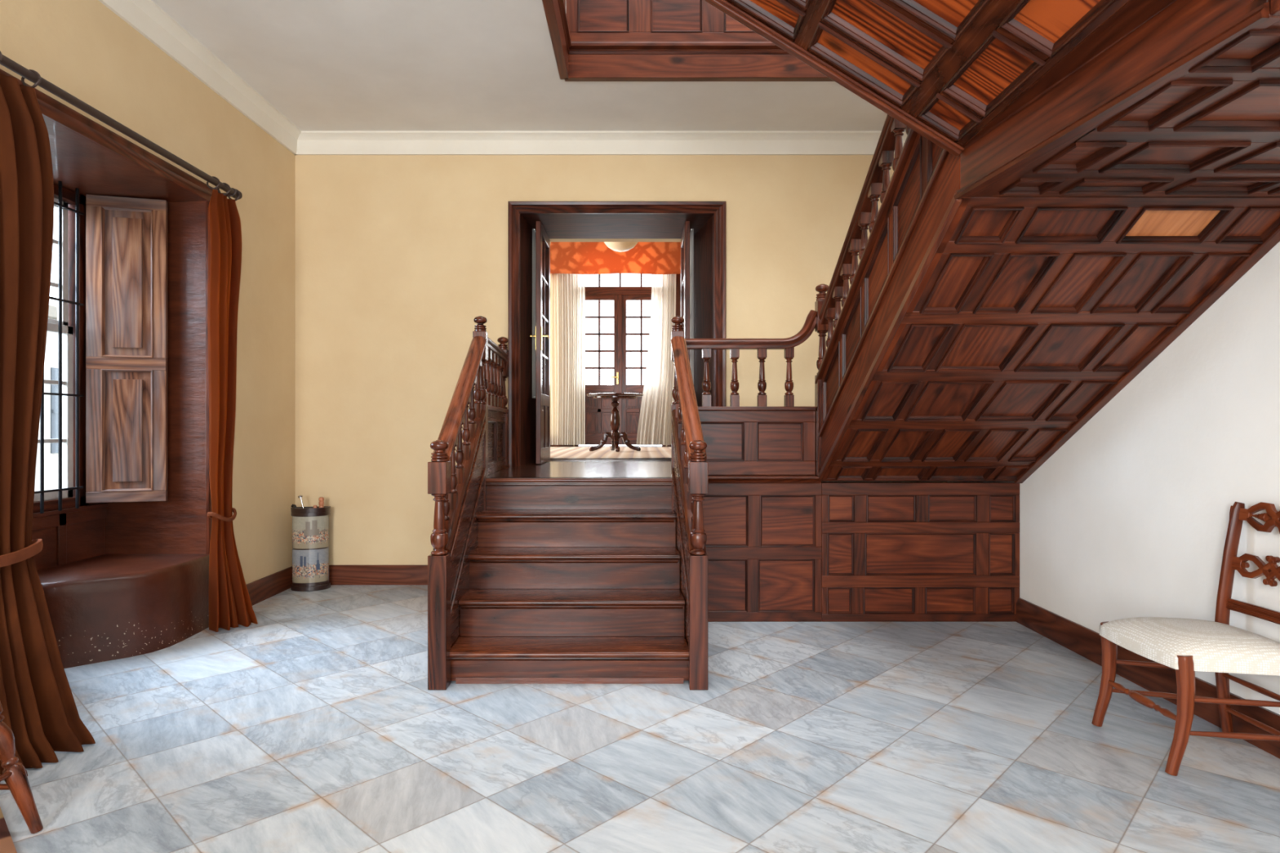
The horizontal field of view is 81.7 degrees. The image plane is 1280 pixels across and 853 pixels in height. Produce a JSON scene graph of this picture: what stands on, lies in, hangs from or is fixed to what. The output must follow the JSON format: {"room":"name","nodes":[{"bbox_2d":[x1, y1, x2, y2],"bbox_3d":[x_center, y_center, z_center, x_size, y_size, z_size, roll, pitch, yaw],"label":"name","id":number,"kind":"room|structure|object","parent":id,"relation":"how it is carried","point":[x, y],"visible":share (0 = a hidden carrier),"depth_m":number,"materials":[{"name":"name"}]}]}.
{"room":"historic interior","nodes":[
{"label":"historic interior","id":0,"kind":"room"},
{"bbox_2d":[0,0,295,584],"bbox_3d":[-3.215,-0.550,1.645,0.750,3.700,9.290,0,0,0],"label":"wall","id":1,"kind":"structure","parent":0,"point":[83,48],"depth_m":5.27,"materials":[{"name":"beige paint"}]},
{"bbox_2d":[32,181,88,513],"bbox_3d":[-3.509,-0.477,3.920,0.162,1.955,1.560,0,0,0],"label":"window","id":2,"kind":"structure","parent":1,"relation":"in","point":[69,325],"depth_m":4.55,"materials":[{"name":"brown wood"}]},
{"bbox_2d":[31,502,107,565],"bbox_3d":[-3.500,0.900,3.930,0.040,0.800,1.820,0,0,0],"label":"trim","id":3,"kind":"structure","parent":1,"relation":"attached to","point":[52,518],"depth_m":4.48,"materials":[{"name":"brown wood"}]},
{"bbox_2d":[0,68,217,554],"bbox_3d":[-2.825,-0.136,3.930,0.030,2.872,2.000,0,0,0],"label":"trim","id":4,"kind":"structure","parent":1,"relation":"attached to","point":[51,108],"depth_m":4.22,"materials":[{"name":"brown wood"}]},
{"bbox_2d":[31,116,205,570],"bbox_3d":[-3.219,-0.115,3.930,0.762,2.830,1.940,0,0,0],"label":"trim","id":5,"kind":"structure","parent":1,"relation":"attached to","point":[176,525],"depth_m":4.84,"materials":[{"name":"brown wood"}]},
{"bbox_2d":[0,54,242,199],"bbox_3d":[-2.755,-1.553,3.650,0.170,0.089,2.700,0,0,0],"label":"curtain rod","id":6,"kind":"object","parent":1,"relation":"attached to","point":[6,61],"visible":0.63,"depth_m":3.74,"materials":[{"name":"brown metal"}]},
{"bbox_2d":[0,50,95,776],"bbox_3d":[-2.492,-0.144,2.898,0.562,2.878,0.990,0,0,-2],"label":"velvet curtain","id":7,"kind":"object","parent":6,"relation":"hanging from","point":[37,702],"visible":0.96,"depth_m":3.12,"materials":[{"name":"brown fabric"}]},
{"bbox_2d":[206,176,257,631],"bbox_3d":[-2.675,-0.144,4.752,0.248,2.877,0.366,0,0,22],"label":"velvet curtain","id":8,"kind":"object","parent":6,"relation":"hanging from","point":[230,605],"visible":1,"depth_m":4.71,"materials":[{"name":"brown fabric"}]},
{"bbox_2d":[85,194,167,502],"bbox_3d":[-3.262,-0.487,4.705,0.442,1.935,0.040,0,0,-16],"label":"window shutter","id":9,"kind":"object","parent":1,"relation":"attached to","point":[126,237],"visible":1,"depth_m":4.69,"materials":[{"name":"brown wood"}]},
{"bbox_2d":[98,0,301,155],"bbox_3d":[-2.795,-2.317,1.795,0.090,0.165,8.590,0,0,0],"label":"trim","id":10,"kind":"structure","parent":1,"relation":"attached to","point":[146,17],"depth_m":4.73,"materials":[{"name":"paint"}]},
{"bbox_2d":[246,566,292,605],"bbox_3d":[-2.826,1.220,5.530,0.028,0.160,1.120,0,0,0],"label":"baseboard","id":11,"kind":"structure","parent":1,"relation":"attached to","point":[260,590],"depth_m":5.63,"materials":[{"name":"brown wood"}]},
{"bbox_2d":[151,0,887,130],"bbox_3d":[-0.155,-2.550,1.695,5.370,0.300,8.790,0,0,0],"label":"ceiling","id":12,"kind":"structure","parent":0,"point":[323,64],"depth_m":5.15,"materials":[{"name":"paint"}]},
{"bbox_2d":[542,0,834,81],"bbox_3d":[0.989,-2.994,4.260,3.078,1.212,1.720,0,0,0],"label":"panelling","id":13,"kind":"object","parent":12,"relation":"attached to","point":[592,40],"visible":0.51,"depth_m":5.06,"materials":[{"name":"red wood"}]},
{"bbox_2d":[550,241,666,445],"bbox_3d":[0.000,-1.643,12.150,8.400,4.115,0.300,0,0,0],"label":"wall","id":14,"kind":"structure","parent":0,"point":[550,242],"depth_m":12.00,"materials":[{"name":"paint"}]},
{"bbox_2d":[550,241,680,274],"bbox_3d":[-0.310,-2.679,11.809,2.304,0.573,0.362,0,0,0],"label":"valance","id":15,"kind":"object","parent":14,"relation":"attached to","point":[566,257],"visible":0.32,"depth_m":11.64,"materials":[{"name":"orange fabric"}]},
{"bbox_2d":[550,273,585,444],"bbox_3d":[-1.160,-1.302,11.860,0.560,3.195,0.047,0,0,0],"label":"curtain","id":16,"kind":"object","parent":15,"relation":"hanging from","point":[567,412],"visible":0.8,"depth_m":11.86,"materials":[{"name":"white fabric"}]},
{"bbox_2d":[636,274,675,444],"bbox_3d":[0.243,-1.302,11.800,0.664,3.195,0.154,0,0,-18],"label":"curtain","id":17,"kind":"object","parent":15,"relation":"hanging from","point":[654,428],"visible":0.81,"depth_m":11.83,"materials":[{"name":"white fabric"}]},
{"bbox_2d":[558,273,680,445],"bbox_3d":[-0.320,-1.218,12.040,2.000,3.065,0.159,0,0,0],"label":"window frame","id":18,"kind":"structure","parent":14,"relation":"in","point":[597,411],"depth_m":12.02,"materials":[{"name":"brown wood"}]},
{"bbox_2d":[549,238,680,241],"bbox_3d":[0.000,-1.442,6.950,8.400,3.715,0.120,0,0,0],"label":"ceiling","id":19,"kind":"structure","parent":0,"point":[550,239],"depth_m":6.92,"materials":[{"name":"paint"}]},
{"bbox_2d":[295,155,946,564],"bbox_3d":[-0.055,-0.550,6.490,5.570,3.700,0.800,0,0,0],"label":"wall","id":20,"kind":"structure","parent":0,"point":[397,257],"depth_m":6.09,"materials":[{"name":"beige paint"}]},
{"bbox_2d":[328,564,427,585],"bbox_3d":[-1.945,1.220,6.076,1.790,0.160,0.028,0,0,0],"label":"baseboard","id":21,"kind":"structure","parent":20,"relation":"attached to","point":[339,575],"depth_m":6.06,"materials":[{"name":"brown wood"}]},
{"bbox_2d":[296,130,906,155],"bbox_3d":[-0.155,-2.317,6.045,5.370,0.165,0.090,0,0,0],"label":"trim","id":22,"kind":"structure","parent":20,"relation":"attached to","point":[308,142],"depth_m":6.06,"materials":[{"name":"paint"}]},
{"bbox_2d":[507,200,725,467],"bbox_3d":[-0.188,-0.750,6.468,1.785,2.190,0.844,0,0,0],"label":"door frame","id":23,"kind":"structure","parent":20,"relation":"in","point":[559,219],"depth_m":6.14,"materials":[{"name":"brown wood"}]},
{"bbox_2d":[529,221,550,463],"bbox_3d":[-0.862,-0.713,6.600,0.170,2.060,0.660,0,0,0],"label":"door leaf","id":24,"kind":"structure","parent":23,"relation":"attached to","point":[540,336],"depth_m":6.35,"materials":[{"name":"brown wood"}]},
{"bbox_2d":[532,228,535,398],"bbox_3d":[-0.907,-0.963,6.600,0.026,1.440,0.621,0,0,0],"label":"glass pane","id":25,"kind":"object","parent":24,"relation":"hanging from","point":[533,230],"depth_m":6.33,"materials":[{"name":"white fabric"}]},
{"bbox_2d":[680,221,693,383],"bbox_3d":[0.420,-0.713,6.600,0.079,2.060,0.660,0,0,0],"label":"door leaf","id":26,"kind":"structure","parent":23,"relation":"attached to","point":[687,237],"depth_m":6.33,"materials":[{"name":"brown wood"}]},
{"bbox_2d":[689,228,693,383],"bbox_3d":[0.447,-0.963,6.600,0.026,1.440,0.621,0,0,0],"label":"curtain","id":27,"kind":"object","parent":26,"relation":"hanging from","point":[691,233],"depth_m":6.34,"materials":[{"name":"white fabric"}]},
{"bbox_2d":[0,585,1279,852],"bbox_3d":[-0.435,1.350,1.595,6.330,0.100,9.190,0,0,0],"label":"floor","id":28,"kind":"structure","parent":0,"point":[316,726],"depth_m":2.91,"materials":[{"name":"stone"}]},
{"bbox_2d":[0,807,17,852],"bbox_3d":[-1.727,1.294,1.674,1.900,0.008,0.600,0,0,44],"label":"rug","id":29,"kind":"object","parent":28,"relation":"on","point":[6,845],"visible":1,"depth_m":2.31,"materials":[{"name":"fabric"}]},
{"bbox_2d":[0,701,43,834],"bbox_3d":[-2.300,0.817,2.176,0.758,0.975,0.521,0,0,0],"label":"wooden chair","id":30,"kind":"object","parent":28,"relation":"on","point":[14,773],"visible":1,"depth_m":2.35,"materials":[{"name":"brown wood"}]},
{"bbox_2d":[37,554,208,668],"bbox_3d":[-3.136,1.067,4.365,0.727,0.465,0.950,0,0,0],"label":"bench","id":31,"kind":"object","parent":28,"relation":"on","point":[104,607],"visible":0.82,"depth_m":4.21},
{"bbox_2d":[290,506,330,591],"bbox_3d":[-2.633,0.973,5.892,0.294,0.655,0.135,0,0,-12],"label":"umbrella stand","id":32,"kind":"object","parent":28,"relation":"on","point":[310,525],"visible":1,"depth_m":5.85,"materials":[{"name":"paint"}]},
{"bbox_2d":[297,494,304,508],"bbox_3d":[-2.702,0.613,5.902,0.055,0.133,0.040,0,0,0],"label":"umbrella","id":33,"kind":"object","parent":32,"relation":"on","point":[301,495],"visible":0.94,"depth_m":5.90,"materials":[{"name":"silver metal"}]},
{"bbox_2d":[292,547,328,582],"bbox_3d":[-2.630,1.105,5.878,0.272,0.260,0.089,0,0,-12],"label":"picture","id":34,"kind":"object","parent":32,"relation":"on","point":[309,565],"depth_m":5.85},
{"bbox_2d":[292,515,328,548],"bbox_3d":[-2.630,0.839,5.878,0.272,0.253,0.089,0,0,-12],"label":"picture","id":35,"kind":"object","parent":32,"relation":"on","point":[308,531],"depth_m":5.84,"materials":[{"name":"paper"}]},
{"bbox_2d":[318,497,324,507],"bbox_3d":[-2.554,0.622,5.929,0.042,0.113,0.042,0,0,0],"label":"umbrella","id":36,"kind":"object","parent":32,"relation":"on","point":[321,503],"visible":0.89,"depth_m":5.91,"materials":[{"name":"orange"}]},
{"bbox_2d":[427,315,707,689],"bbox_3d":[-0.361,0.300,4.188,1.394,2.001,1.088,0,0,0],"label":"staircase","id":37,"kind":"structure","parent":28,"relation":"on","point":[527,584],"depth_m":4.00,"materials":[{"name":"brown wood"}]},
{"bbox_2d":[483,337,509,475],"bbox_3d":[-1.065,0.289,5.407,0.096,2.021,1.358,0,0,-4],"label":"landing railing","id":38,"kind":"object","parent":37,"relation":"on","point":[495,370],"visible":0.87,"depth_m":5.40,"materials":[{"name":"brown wood"}]},
{"bbox_2d":[1091,502,1279,776],"bbox_3d":[2.239,0.804,2.957,0.542,1.001,0.566,0,0,0],"label":"chair","id":39,"kind":"object","parent":28,"relation":"on","point":[1187,646],"visible":1,"depth_m":2.89,"materials":[{"name":"white fabric"}]},
{"bbox_2d":[485,445,1013,484],"bbox_3d":[0.000,0.345,8.389,8.000,0.060,7.458,0,0,0],"label":"floor","id":40,"kind":"structure","parent":0,"point":[568,469],"depth_m":5.35,"materials":[{"name":"brown wood"}]},
{"bbox_2d":[550,446,671,458],"bbox_3d":[-0.225,0.305,9.010,3.074,0.014,3.815,0,0,0],"label":"rug","id":41,"kind":"object","parent":40,"relation":"on","point":[605,452],"visible":0.44,"depth_m":8.28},
{"bbox_2d":[586,392,643,452],"bbox_3d":[-0.303,-0.048,9.000,0.690,0.694,0.690,0,0,0],"label":"pedestal table","id":42,"kind":"object","parent":41,"relation":"on","point":[615,435],"visible":1,"depth_m":8.95,"materials":[{"name":"brown wood"}]},
{"bbox_2d":[684,310,821,483],"bbox_3d":[0.741,-0.200,4.910,0.911,1.149,0.120,0,0,0],"label":"landing railing","id":43,"kind":"object","parent":40,"relation":"on","point":[762,439],"visible":0.94,"depth_m":4.90,"materials":[{"name":"red wood"}]},
{"bbox_2d":[814,114,1279,483],"bbox_3d":[1.843,-0.768,3.949,1.372,2.290,2.421,0,0,0],"label":"flight","id":44,"kind":"object","parent":40,"relation":"on","point":[971,339],"visible":0.9,"depth_m":3.49,"materials":[{"name":"brown wood"}]},
{"bbox_2d":[946,241,1279,715],"bbox_3d":[2.630,-2.000,1.645,0.200,6.600,9.290,0,0,0],"label":"wall","id":45,"kind":"structure","parent":0,"point":[1129,517],"depth_m":3.49,"materials":[{"name":"white paint"}]},
{"bbox_2d":[702,482,1019,622],"bbox_3d":[1.399,0.838,4.942,2.258,0.925,0.055,0,0,0],"label":"panelling","id":46,"kind":"object","parent":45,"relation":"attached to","point":[823,552],"visible":0.92,"depth_m":4.93,"materials":[{"name":"red wood"}]},
{"bbox_2d":[953,0,1279,199],"bbox_3d":[1.847,-0.951,2.120,1.361,0.221,1.265,0,0,0],"label":"stair landing","id":47,"kind":"structure","parent":45,"relation":"attached to","point":[1187,103],"depth_m":2.11,"materials":[{"name":"red wood"}]},
{"bbox_2d":[704,0,1176,156],"bbox_3d":[-0.041,-2.017,2.135,2.936,2.035,1.215,0,0,0],"label":"flight","id":48,"kind":"object","parent":47,"relation":"on","point":[952,72],"visible":1,"depth_m":2.36,"materials":[{"name":"brown wood"}]},
{"bbox_2d":[1016,597,1279,759],"bbox_3d":[2.516,1.220,1.210,0.028,0.160,7.420,0,0,0],"label":"baseboard","id":49,"kind":"structure","parent":45,"relation":"attached to","point":[1077,638],"depth_m":3.69,"materials":[{"name":"brown wood"}]},
{"bbox_3d":[0.000,-3.375,9.400,8.400,0.150,5.800,0,0,0],"label":"ceiling","id":50,"kind":"structure","parent":0,"visible":0},
{"bbox_2d":[604,241,637,252],"bbox_3d":[-0.245,-2.774,9.500,0.460,1.052,0.460,0,0,0],"label":"ceiling lamp","id":51,"kind":"object","parent":50,"relation":"hanging from","point":[620,246],"visible":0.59,"depth_m":9.40,"materials":[{"name":"white glass"}]},
{"label":"outside","id":52,"kind":"structure","parent":0,"visible":0},
{"bbox_3d":[-16.810,1.850,9.000,26.380,0.100,42.000,0,0,0],"label":"ground","id":53,"kind":"structure","parent":52,"visible":0},
{"bbox_2d":[34,305,57,491],"bbox_3d":[-11.950,-0.200,13.000,2.500,4.000,18.400,0,0,0],"label":"house","id":54,"kind":"structure","parent":53,"relation":"on","point":[51,364],"depth_m":13.79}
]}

